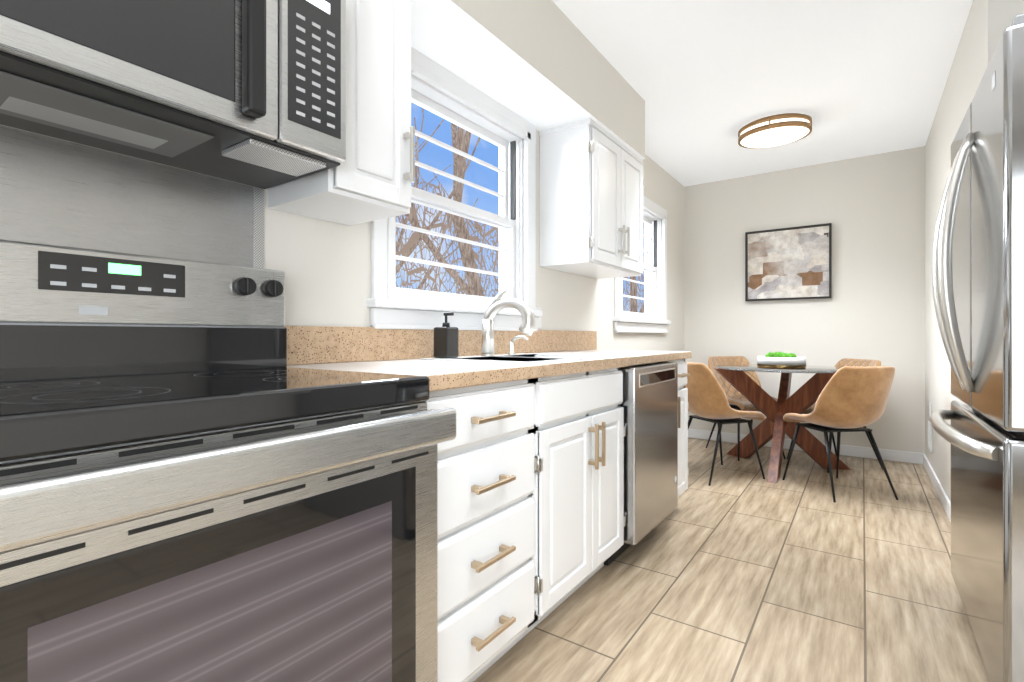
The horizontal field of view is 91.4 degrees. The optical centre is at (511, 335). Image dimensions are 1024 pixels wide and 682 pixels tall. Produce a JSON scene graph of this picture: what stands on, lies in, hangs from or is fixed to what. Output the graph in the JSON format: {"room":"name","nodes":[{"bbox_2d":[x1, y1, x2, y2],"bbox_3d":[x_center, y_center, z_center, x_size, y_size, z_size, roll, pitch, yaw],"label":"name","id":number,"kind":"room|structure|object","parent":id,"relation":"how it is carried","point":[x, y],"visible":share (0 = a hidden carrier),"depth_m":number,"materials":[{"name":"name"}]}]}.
{"room":"kitchen","nodes":[
{"label":"kitchen","id":0,"kind":"room"},
{"bbox_2d":[0,124,683,350],"bbox_3d":[-0.257,-0.240,2.288,0.150,2.490,6.950,0,0,35],"label":"wall","id":1,"kind":"structure","parent":0,"point":[324,266],"depth_m":1.79,"materials":[{"name":"white paint"}]},
{"bbox_2d":[267,0,414,225],"bbox_3d":[-0.714,-0.749,1.192,0.356,0.738,1.042,0,0,35],"label":"upper cabinet","id":2,"kind":"object","parent":1,"relation":"attached to","point":[371,178],"visible":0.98,"depth_m":1.43,"materials":[{"name":"white wood"}]},
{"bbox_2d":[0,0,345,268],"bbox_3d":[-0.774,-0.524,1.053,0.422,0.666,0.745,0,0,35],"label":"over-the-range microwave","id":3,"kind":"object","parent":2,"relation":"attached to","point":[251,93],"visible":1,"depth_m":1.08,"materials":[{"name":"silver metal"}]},
{"bbox_2d":[285,326,596,365],"bbox_3d":[-0.083,0.029,2.381,0.021,0.121,2.201,0,0,35],"label":"backsplash","id":4,"kind":"structure","parent":1,"relation":"attached to","point":[304,343],"depth_m":1.81,"materials":[{"name":"beige stone"}]},
{"bbox_2d":[366,47,541,330],"bbox_3d":[-0.239,-0.573,2.269,0.201,1.095,1.120,0,0,35],"label":"window","id":5,"kind":"structure","parent":1,"relation":"in","point":[440,91],"depth_m":2.27,"materials":[{"name":"white wood"}]},
{"bbox_2d":[536,307,540,327],"bbox_3d":[0.143,-0.100,2.715,0.013,0.116,0.072,0,0,35],"label":"switch plate","id":6,"kind":"object","parent":1,"relation":"attached to","point":[538,319],"visible":0.5,"depth_m":2.72,"materials":[{"name":"white plastic"}]},
{"bbox_2d":[539,118,643,278],"bbox_3d":[0.508,-0.749,2.934,0.356,0.738,0.753,0,0,35],"label":"upper cabinet","id":7,"kind":"object","parent":1,"relation":"attached to","point":[591,196],"visible":1,"depth_m":2.68,"materials":[{"name":"white wood"}]},
{"bbox_2d":[613,196,670,332],"bbox_3d":[1.008,-0.573,4.045,0.201,1.095,1.160,0,0,35],"label":"window","id":8,"kind":"structure","parent":1,"relation":"in","point":[652,318],"depth_m":4.38,"materials":[{"name":"white wood"}]},
{"bbox_2d":[411,0,644,158],"bbox_3d":[-0.631,-1.302,1.341,0.324,0.364,4.670,0,0,35],"label":"soffit","id":9,"kind":"structure","parent":0,"point":[541,65],"depth_m":2.19,"materials":[{"name":"white paint"}]},
{"bbox_2d":[474,438,991,681],"bbox_3d":[0.917,1.055,1.464,3.020,0.100,6.950,0,0,35],"label":"floor","id":10,"kind":"structure","parent":0,"point":[742,570],"depth_m":1.95,"materials":[{"name":"tile"}]},
{"bbox_2d":[0,239,455,681],"bbox_3d":[-0.631,0.410,0.955,0.763,1.189,0.752,0,0,35],"label":"range","id":11,"kind":"object","parent":10,"relation":"on","point":[200,481],"visible":1,"depth_m":0.79,"materials":[{"name":"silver metal"}]},
{"bbox_2d":[427,378,544,681],"bbox_3d":[-0.321,0.568,1.521,0.621,0.873,0.522,0,0,35],"label":"base cabinet","id":12,"kind":"object","parent":10,"relation":"on","point":[531,520],"depth_m":1.35,"materials":[{"name":"white wood"}]},
{"bbox_2d":[287,350,691,393],"bbox_3d":[0.161,0.108,2.198,0.633,0.042,2.181,0,0,35],"label":"countertop","id":13,"kind":"structure","parent":12,"relation":"on","point":[442,375],"depth_m":1.54,"materials":[{"name":"beige stone"}]},
{"bbox_2d":[434,312,458,357],"bbox_3d":[-0.254,-0.003,1.923,0.072,0.174,0.072,0,0,35],"label":"soap dispenser","id":14,"kind":"object","parent":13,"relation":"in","point":[446,340],"visible":1,"depth_m":1.90,"materials":[{"name":"black plastic"}]},
{"bbox_2d":[477,286,540,353],"bbox_3d":[-0.019,-0.061,2.078,0.266,0.293,0.060,0,0,35],"label":"faucet","id":15,"kind":"object","parent":13,"relation":"on","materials":[{"name":"silver metal"}]},
{"bbox_2d":[505,338,528,353],"bbox_3d":[0.028,0.041,2.259,0.110,0.089,0.035,0,0,35],"label":"faucet","id":16,"kind":"object","parent":13,"relation":"on","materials":[{"name":"silver metal"}]},
{"bbox_2d":[445,354,620,361],"bbox_3d":[0.053,0.183,2.027,0.503,0.195,0.692,0,0,35],"label":"sink","id":17,"kind":"object","parent":13,"relation":"in","point":[462,357],"depth_m":2.06,"materials":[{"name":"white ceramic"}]},
{"bbox_2d":[545,366,625,617],"bbox_3d":[0.021,0.568,2.007,0.621,0.873,0.726,0,0,35],"label":"base cabinet","id":18,"kind":"object","parent":10,"relation":"on","point":[585,429],"depth_m":1.80,"materials":[{"name":"white wood"}]},
{"bbox_2d":[604,362,677,565],"bbox_3d":[0.432,0.571,2.534,0.636,0.867,0.601,0,0,35],"label":"dishwasher","id":19,"kind":"object","parent":10,"relation":"on","point":[649,404],"visible":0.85,"depth_m":2.25,"materials":[{"name":"silver metal"}]},
{"bbox_2d":[653,358,689,496],"bbox_3d":[0.676,0.568,2.941,0.621,0.873,0.334,0,0,35],"label":"base cabinet","id":20,"kind":"object","parent":10,"relation":"on","point":[683,404],"depth_m":2.80,"materials":[{"name":"white wood"}]},
{"bbox_2d":[685,362,764,485],"bbox_3d":[1.466,0.595,3.618,0.557,0.823,0.480,0,0,-19],"label":"chair","id":21,"kind":"object","parent":10,"relation":"on","point":[707,399],"visible":0.77,"depth_m":3.44,"materials":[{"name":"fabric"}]},
{"bbox_2d":[706,356,785,460],"bbox_3d":[1.984,0.595,4.292,0.480,0.823,0.557,0,0,-9],"label":"chair","id":22,"kind":"object","parent":10,"relation":"on","point":[737,399],"visible":0.5,"depth_m":4.45,"materials":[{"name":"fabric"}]},
{"bbox_2d":[714,364,850,482],"bbox_3d":[2.058,0.622,3.821,0.920,0.764,0.982,0,0,35],"label":"dining table","id":23,"kind":"object","parent":10,"relation":"on","point":[774,426],"visible":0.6,"depth_m":3.78,"materials":[{"name":"brown wood"}]},
{"bbox_2d":[757,352,805,368],"bbox_3d":[2.058,0.181,3.821,0.331,0.116,0.331,0,0,35],"label":"bowl","id":24,"kind":"object","parent":23,"relation":"on","point":[780,360],"visible":1,"depth_m":3.71,"materials":[{"name":"white ceramic"}]},
{"bbox_2d":[787,358,882,472],"bbox_3d":[2.526,0.595,3.911,0.557,0.823,0.480,0,0,-11],"label":"chair","id":25,"kind":"object","parent":10,"relation":"on","point":[843,362],"visible":0.19,"depth_m":3.92,"materials":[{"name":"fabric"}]},
{"bbox_2d":[782,366,898,502],"bbox_3d":[2.127,0.595,3.259,0.480,0.823,0.557,0,0,-7],"label":"chair","id":26,"kind":"object","parent":10,"relation":"on","point":[852,399],"visible":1,"depth_m":3.05,"materials":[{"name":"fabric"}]},
{"bbox_2d":[930,14,1023,681],"bbox_3d":[1.803,0.109,1.377,0.990,1.791,0.925,0,0,35],"label":"refrigerator","id":27,"kind":"object","parent":10,"relation":"on","point":[978,268],"visible":1,"depth_m":1.37,"materials":[{"name":"grey metal"}]},
{"bbox_2d":[552,0,972,186],"bbox_3d":[0.917,-1.535,1.464,3.020,0.100,6.950,0,0,35],"label":"ceiling","id":28,"kind":"structure","parent":0,"point":[707,80],"depth_m":2.79,"materials":[{"name":"white paint"}]},
{"bbox_2d":[738,113,811,148],"bbox_3d":[1.840,-1.429,3.510,0.462,0.110,0.390,0,0,35],"label":"flush-mount light fixture","id":29,"kind":"object","parent":28,"relation":"attached to","point":[776,130],"visible":0.98,"depth_m":3.41,"materials":[{"name":"brown metal"}]},
{"bbox_2d":[684,146,924,452],"bbox_3d":[2.932,-0.240,4.204,2.870,2.490,0.150,0,0,35],"label":"wall","id":30,"kind":"structure","parent":0,"point":[871,208],"depth_m":4.25,"materials":[{"name":"white paint"}]},
{"bbox_2d":[745,223,831,300],"bbox_3d":[2.438,-0.637,4.432,0.670,0.635,0.042,0,0,35],"label":"picture","id":31,"kind":"object","parent":30,"relation":"attached to","point":[792,263],"visible":0.96,"depth_m":4.41,"materials":[{"name":"paper"}]},
{"bbox_2d":[688,429,920,463],"bbox_3d":[2.470,0.961,4.424,1.800,0.088,0.018,0,0,35],"label":"baseboard","id":32,"kind":"structure","parent":30,"relation":"attached to","point":[890,455],"depth_m":4.17,"materials":[{"name":"white wood"}]},
{"bbox_2d":[925,0,1023,501],"bbox_3d":[2.959,-0.240,2.633,1.020,2.490,2.390,0,0,35],"label":"wall","id":33,"kind":"structure","parent":0,"point":[988,23],"depth_m":2.94,"materials":[{"name":"white paint"}]},
{"bbox_2d":[929,402,930,417],"bbox_3d":[3.001,0.535,3.587,0.006,0.116,0.072,0,0,35],"label":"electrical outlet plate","id":34,"kind":"object","parent":33,"relation":"attached to","point":[929,409],"visible":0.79,"depth_m":3.58,"materials":[{"name":"white plastic"}]},
{"bbox_2d":[928,421,931,452],"bbox_3d":[2.975,0.715,3.556,0.013,0.200,0.170,0,0,35],"label":"air vent","id":35,"kind":"object","parent":33,"relation":"in","point":[929,436],"visible":0.96,"depth_m":3.52,"materials":[{"name":"white"}]},
{"bbox_2d":[921,453,950,522],"bbox_3d":[2.531,0.961,2.924,0.013,0.088,2.403,0,0,35],"label":"baseboard","id":36,"kind":"structure","parent":33,"relation":"attached to","point":[944,499],"depth_m":3.14,"materials":[{"name":"white wood"}]},
{"label":"outside","id":37,"kind":"structure","parent":0,"visible":0},
{"bbox_2d":[396,102,644,312],"bbox_3d":[4.299,-12.495,33.022,0.001,33.000,91.000,0,0,35],"label":"sky","id":38,"kind":"structure","parent":37,"point":[480,172],"depth_m":22.72,"materials":[{"name":"blue"}]},
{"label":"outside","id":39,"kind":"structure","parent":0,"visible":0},
{"bbox_2d":[396,108,644,312],"bbox_3d":[0.526,-5.456,16.759,12.443,17.976,36.688,0,0,35],"label":"tree","id":40,"kind":"object","parent":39,"point":[458,161],"depth_m":11.33,"materials":[{"name":"brown plant"}]}
]}

